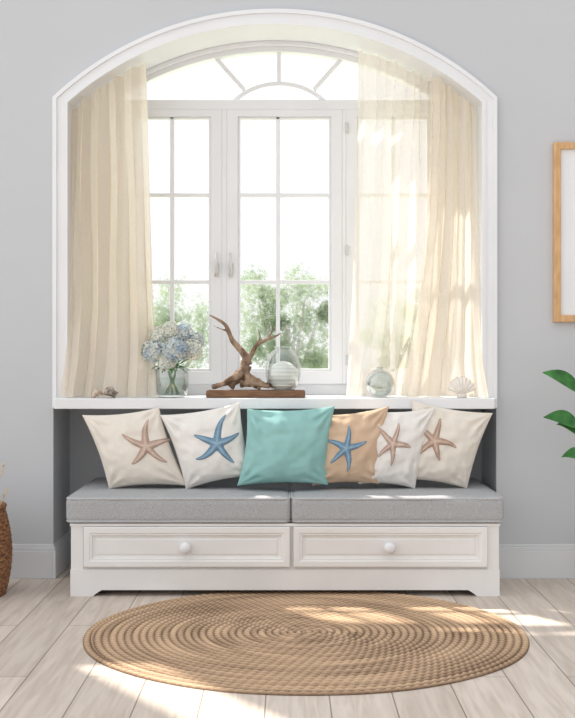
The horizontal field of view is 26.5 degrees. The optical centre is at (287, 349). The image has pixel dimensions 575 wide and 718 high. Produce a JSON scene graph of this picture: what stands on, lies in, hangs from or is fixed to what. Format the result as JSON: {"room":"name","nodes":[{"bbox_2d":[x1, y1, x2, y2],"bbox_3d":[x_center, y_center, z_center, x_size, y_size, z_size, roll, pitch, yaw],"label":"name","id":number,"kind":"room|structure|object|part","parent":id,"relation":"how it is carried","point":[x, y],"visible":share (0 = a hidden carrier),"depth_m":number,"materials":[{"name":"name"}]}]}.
{"room":"living room","nodes":[
{"label":"living room","id":0,"kind":"room"},
{"bbox_2d":[0,0,574,543],"bbox_3d":[0.000,-1.382,6.195,9.000,5.000,0.450,0,0,0],"label":"wall","id":1,"kind":"structure","parent":0,"point":[522,51],"depth_m":5.97,"materials":[{"name":"paint"}]},
{"bbox_2d":[9,544,52,578],"bbox_3d":[-2.824,1.034,5.963,3.353,0.168,0.014,0,0,0],"label":"baseboard","id":2,"kind":"structure","parent":1,"relation":"attached to","point":[29,561],"depth_m":5.96,"materials":[{"name":"paint"}]},
{"bbox_2d":[53,531,70,578],"bbox_3d":[-1.140,1.034,6.188,0.014,0.168,0.464,0,0,0],"label":"baseboard","id":3,"kind":"structure","parent":1,"relation":"attached to","point":[62,547],"depth_m":6.13,"materials":[{"name":"paint"}]},
{"bbox_2d":[52,9,496,397],"bbox_3d":[-0.062,-0.716,6.182,2.170,1.898,0.476,0,0,0],"label":"window","id":4,"kind":"structure","parent":1,"relation":"in","point":[224,117],"depth_m":6.29,"materials":[{"name":"white paint"}]},
{"bbox_2d":[59,62,155,396],"bbox_3d":[-0.874,-0.602,6.002,0.471,1.663,0.206,0,0,0],"label":"curtain","id":5,"kind":"object","parent":4,"relation":"hanging from","point":[111,311],"visible":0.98,"depth_m":6.02,"materials":[{"name":"beige fabric"}]},
{"bbox_3d":[-0.597,-0.532,6.316,0.517,1.416,0.059,0,0,0],"label":"sash frame","id":6,"kind":"part","parent":4,"relation":"part of","materials":[{"name":"white paint"}]},
{"bbox_3d":[-0.364,-0.439,6.264,0.020,0.120,0.044,0,0,0],"label":"handle","id":7,"kind":"part","parent":4,"relation":"part of","materials":[{"name":"metal"}]},
{"bbox_3d":[-0.292,-0.439,6.264,0.020,0.120,0.044,0,0,0],"label":"handle","id":8,"kind":"part","parent":4,"relation":"part of","materials":[{"name":"metal"}]},
{"bbox_3d":[-0.015,-0.532,6.316,0.594,1.416,0.059,0,0,0],"label":"sash frame","id":9,"kind":"part","parent":4,"relation":"part of","materials":[{"name":"white paint"}]},
{"bbox_3d":[0.545,-0.532,6.316,0.486,1.416,0.059,0,0,0],"label":"sash frame","id":10,"kind":"part","parent":4,"relation":"part of","materials":[{"name":"white paint"}]},
{"bbox_2d":[346,49,430,395],"bbox_3d":[0.528,-0.646,6.132,0.468,1.752,0.149,0,0,0],"label":"sheer curtain","id":11,"kind":"object","parent":4,"relation":"hanging from","point":[394,127],"visible":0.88,"depth_m":6.13,"materials":[{"name":"beige fabric"}]},
{"bbox_2d":[402,74,487,396],"bbox_3d":[0.767,-0.571,6.000,0.412,1.601,0.180,0,0,0],"label":"curtain","id":12,"kind":"object","parent":4,"relation":"hanging from","point":[446,341],"visible":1,"depth_m":6.01,"materials":[{"name":"beige fabric"}]},
{"bbox_2d":[52,395,496,408],"bbox_3d":[-0.062,0.259,6.150,2.170,0.052,0.540,0,0,0],"label":"window sill","id":13,"kind":"structure","parent":1,"relation":"attached to","point":[189,401],"depth_m":5.88,"materials":[{"name":"white paint"}]},
{"bbox_2d":[92,389,102,397],"bbox_3d":[-0.922,0.210,5.914,0.043,0.044,0.062,0,0,36],"label":"seashell","id":14,"kind":"object","parent":13,"relation":"on","point":[97,392],"visible":1,"depth_m":5.90,"materials":[{"name":"beige"}]},
{"bbox_2d":[103,386,117,397],"bbox_3d":[-0.859,0.204,5.905,0.056,0.056,0.081,0,0,28],"label":"seashell","id":15,"kind":"object","parent":13,"relation":"on","point":[109,391],"visible":1,"depth_m":5.89,"materials":[{"name":"beige"}]},
{"bbox_2d":[156,367,188,396],"bbox_3d":[-0.569,0.157,6.000,0.164,0.148,0.164,0,0,0],"label":"glass vase","id":16,"kind":"object","parent":13,"relation":"on","point":[157,367],"visible":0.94,"depth_m":5.99,"materials":[{"name":"glass"}]},
{"bbox_2d":[141,339,179,393],"bbox_3d":[-0.637,0.080,5.987,0.134,0.276,0.170,0,0,45],"label":"hydrangea","id":17,"kind":"object","parent":16,"relation":"in","point":[153,351],"visible":0.85,"depth_m":5.93,"materials":[{"name":"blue plant"}]},
{"bbox_2d":[148,325,174,383],"bbox_3d":[-0.628,0.046,6.008,0.123,0.345,0.125,0,0,-26],"label":"hydrangea","id":18,"kind":"object","parent":16,"relation":"in","point":[158,333],"visible":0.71,"depth_m":5.97,"materials":[{"name":"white plant"}]},
{"bbox_2d":[150,321,178,377],"bbox_3d":[-0.591,0.036,5.989,0.136,0.364,0.104,0,0,-44],"label":"hydrangea","id":19,"kind":"object","parent":16,"relation":"in","point":[170,329],"visible":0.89,"depth_m":5.97,"materials":[{"name":"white plant"}]},
{"bbox_2d":[157,354,177,393],"bbox_3d":[-0.583,0.117,5.947,0.097,0.203,0.116,0,0,38],"label":"hydrangea","id":20,"kind":"object","parent":16,"relation":"in","point":[164,364],"visible":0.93,"depth_m":5.91,"materials":[{"name":"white plant"}]},
{"bbox_2d":[161,336,188,392],"bbox_3d":[-0.548,0.076,5.933,0.139,0.286,0.141,0,0,-44],"label":"hydrangea","id":21,"kind":"object","parent":16,"relation":"in","point":[174,349],"visible":0.98,"depth_m":5.89,"materials":[{"name":"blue plant"}]},
{"bbox_2d":[164,321,193,393],"bbox_3d":[-0.524,0.038,6.031,0.129,0.361,0.126,0,0,22],"label":"hydrangea","id":22,"kind":"object","parent":16,"relation":"in","point":[184,330],"visible":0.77,"depth_m":6.00,"materials":[{"name":"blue plant"}]},
{"bbox_3d":[-0.559,0.085,6.006,0.093,0.267,0.023,0,0,-21],"label":"stem","id":23,"kind":"part","parent":22,"relation":"part of","materials":[{"name":"green plant"}]},
{"bbox_2d":[170,338,202,392],"bbox_3d":[-0.497,0.079,6.000,0.161,0.280,0.126,0,0,0],"label":"hydrangea","id":24,"kind":"object","parent":16,"relation":"in","point":[194,353],"visible":0.77,"depth_m":5.97,"materials":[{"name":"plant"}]},
{"bbox_3d":[-0.528,0.127,6.007,0.100,0.184,0.062,0,0,0],"label":"stem","id":25,"kind":"part","parent":24,"relation":"part of","materials":[{"name":"green plant"}]},
{"bbox_2d":[170,331,204,394],"bbox_3d":[-0.497,0.060,6.040,0.101,0.316,0.209,0,0,43],"label":"hydrangea","id":26,"kind":"object","parent":16,"relation":"in","point":[197,335],"visible":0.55,"depth_m":6.05,"materials":[{"name":"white plant"}]},
{"bbox_2d":[206,390,304,397],"bbox_3d":[-0.155,0.215,6.005,0.482,0.036,0.160,0,0,0],"label":"wooden board","id":27,"kind":"object","parent":13,"relation":"on","point":[209,393],"visible":1,"depth_m":5.92,"materials":[{"name":"brown wood"}]},
{"bbox_2d":[209,315,280,389],"bbox_3d":[-0.210,0.012,5.996,0.359,0.372,0.099,0,0,6],"label":"driftwood","id":28,"kind":"object","parent":27,"relation":"on","point":[243,376],"visible":1,"depth_m":5.98,"materials":[{"name":"brown wood"}]},
{"bbox_2d":[265,347,300,389],"bbox_3d":[-0.022,0.090,6.010,0.174,0.214,0.174,0,0,0],"label":"glass jar","id":29,"kind":"object","parent":27,"relation":"on","point":[282,375],"visible":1,"depth_m":5.96,"materials":[{"name":"glass"}]},
{"bbox_2d":[366,367,393,397],"bbox_3d":[0.452,0.158,5.950,0.140,0.150,0.140,0,0,0],"label":"float","id":30,"kind":"object","parent":13,"relation":"on","point":[371,373],"visible":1,"depth_m":5.93,"materials":[{"name":"clear glass"}]},
{"bbox_2d":[448,376,475,397],"bbox_3d":[0.847,0.178,5.930,0.137,0.107,0.054,0,0,0],"label":"seashell","id":31,"kind":"object","parent":13,"relation":"on","point":[461,385],"visible":1,"depth_m":5.92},
{"bbox_2d":[70,409,481,530],"bbox_3d":[-0.050,0.691,6.475,2.500,0.855,0.110,0,0,0],"label":"wall niche","id":32,"kind":"object","parent":1,"relation":"in","point":[86,465],"depth_m":6.42,"materials":[{"name":"paint"}]},
{"bbox_2d":[499,544,574,578],"bbox_3d":[2.761,1.034,5.963,3.477,0.168,0.014,0,0,0],"label":"baseboard","id":33,"kind":"structure","parent":1,"relation":"attached to","point":[516,561],"depth_m":5.96,"materials":[{"name":"paint"}]},
{"bbox_2d":[553,142,574,321],"bbox_3d":[1.629,-0.575,5.955,0.660,0.877,0.030,0,0,0],"label":"picture frame","id":34,"kind":"object","parent":1,"relation":"attached to","point":[563,152],"visible":1,"depth_m":5.96,"materials":[{"name":"brown wood"}]},
{"bbox_2d":[0,564,574,717],"bbox_3d":[0.000,1.143,2.695,9.000,0.050,7.450,0,0,0],"label":"floor","id":35,"kind":"structure","parent":0,"point":[46,670],"depth_m":4.12,"materials":[{"name":"brown wood"}]},
{"bbox_2d":[0,501,12,596],"bbox_3d":[-1.475,0.909,5.570,0.428,0.413,0.428,0,0,-18],"label":"wicker basket","id":36,"kind":"object","parent":35,"relation":"on","point":[6,547],"visible":1,"depth_m":5.53,"materials":[{"name":"wicker"}]},
{"bbox_2d":[0,487,8,504],"bbox_3d":[-1.347,0.858,5.571,0.161,0.482,0.054,0,0,0],"label":"dried grass","id":37,"kind":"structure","parent":36,"relation":"in","point":[5,492],"depth_m":5.57,"materials":[{"name":"beige plant"}]},
{"bbox_2d":[70,522,499,595],"bbox_3d":[-0.011,0.953,5.942,1.953,0.330,0.916,0,0,0],"label":"window bench","id":38,"kind":"object","parent":35,"relation":"on","point":[289,555],"visible":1,"depth_m":5.53,"materials":[{"name":"paint"}]},
{"bbox_2d":[66,478,290,522],"bbox_3d":[-0.496,0.722,5.960,1.024,0.127,0.874,0,0,0],"label":"seat cushion","id":39,"kind":"object","parent":38,"relation":"on","point":[219,501],"visible":0.84,"depth_m":5.53,"materials":[{"name":"grey fabric"}]},
{"bbox_2d":[82,407,184,488],"bbox_3d":[-0.731,0.470,5.837,0.510,0.389,0.186,0,0,0],"label":"throw pillow","id":40,"kind":"object","parent":39,"relation":"on","point":[134,448],"visible":1,"depth_m":5.78,"materials":[{"name":"beige fabric"}]},
{"bbox_2d":[160,402,245,488],"bbox_3d":[-0.385,0.459,5.824,0.448,0.417,0.189,0,0,0],"label":"throw pillow","id":41,"kind":"object","parent":39,"relation":"on","point":[209,445],"visible":0.97,"depth_m":5.77,"materials":[{"name":"white fabric"}]},
{"bbox_2d":[237,406,334,485],"bbox_3d":[-0.007,0.454,5.767,0.464,0.377,0.192,0,0,0],"label":"throw pillow","id":42,"kind":"object","parent":39,"relation":"on","point":[282,446],"visible":1,"depth_m":5.71,"materials":[{"name":"teal fabric"}]},
{"bbox_3d":[-0.461,0.894,5.510,0.054,0.054,0.052,0,0,0],"label":"knob","id":43,"kind":"part","parent":38,"relation":"part of","materials":[{"name":"white ceramic"}]},
{"bbox_3d":[-0.457,0.893,5.531,0.936,0.183,0.018,0,0,0],"label":"drawer","id":44,"kind":"part","parent":38,"relation":"part of","materials":[{"name":"paint"}]},
{"bbox_3d":[0.461,0.894,5.510,0.054,0.054,0.052,0,0,0],"label":"knob","id":45,"kind":"part","parent":38,"relation":"part of","materials":[{"name":"white ceramic"}]},
{"bbox_3d":[0.467,0.893,5.531,0.880,0.183,0.018,0,0,0],"label":"drawer","id":46,"kind":"part","parent":38,"relation":"part of","materials":[{"name":"paint"}]},
{"bbox_2d":[291,478,503,522],"bbox_3d":[0.500,0.722,5.960,0.970,0.127,0.877,0,0,0],"label":"seat cushion","id":47,"kind":"object","parent":38,"relation":"on","point":[429,501],"visible":0.84,"depth_m":5.53,"materials":[{"name":"grey fabric"}]},
{"bbox_2d":[312,406,388,485],"bbox_3d":[0.300,0.457,5.797,0.366,0.379,0.162,0,0,0],"label":"throw pillow","id":48,"kind":"object","parent":47,"relation":"on","point":[352,454],"visible":0.91,"depth_m":5.75,"materials":[{"name":"beige fabric"}]},
{"bbox_2d":[358,407,435,487],"bbox_3d":[0.522,0.467,5.813,0.373,0.389,0.162,0,0,0],"label":"throw pillow","id":49,"kind":"object","parent":47,"relation":"on","point":[400,441],"visible":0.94,"depth_m":5.76,"materials":[{"name":"white fabric"}]},
{"bbox_2d":[412,400,492,487],"bbox_3d":[0.769,0.453,5.849,0.441,0.425,0.168,0,0,-3],"label":"throw pillow","id":50,"kind":"object","parent":47,"relation":"on","point":[452,438],"visible":0.95,"depth_m":5.80,"materials":[{"name":"beige fabric"}]},
{"bbox_2d":[83,590,529,695],"bbox_3d":[0.071,1.111,4.807,1.769,0.011,1.769,0,0,0],"label":"rug","id":51,"kind":"object","parent":35,"relation":"on","point":[261,642],"visible":1,"depth_m":4.63,"materials":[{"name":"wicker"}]},
{"bbox_2d":[542,370,574,458],"bbox_3d":[1.513,0.527,5.670,0.675,1.182,0.380,0,0,0],"label":"potted plant","id":52,"kind":"object","parent":35,"relation":"on","point":[564,418],"visible":1,"depth_m":5.66,"materials":[{"name":"green plant"}]}
]}

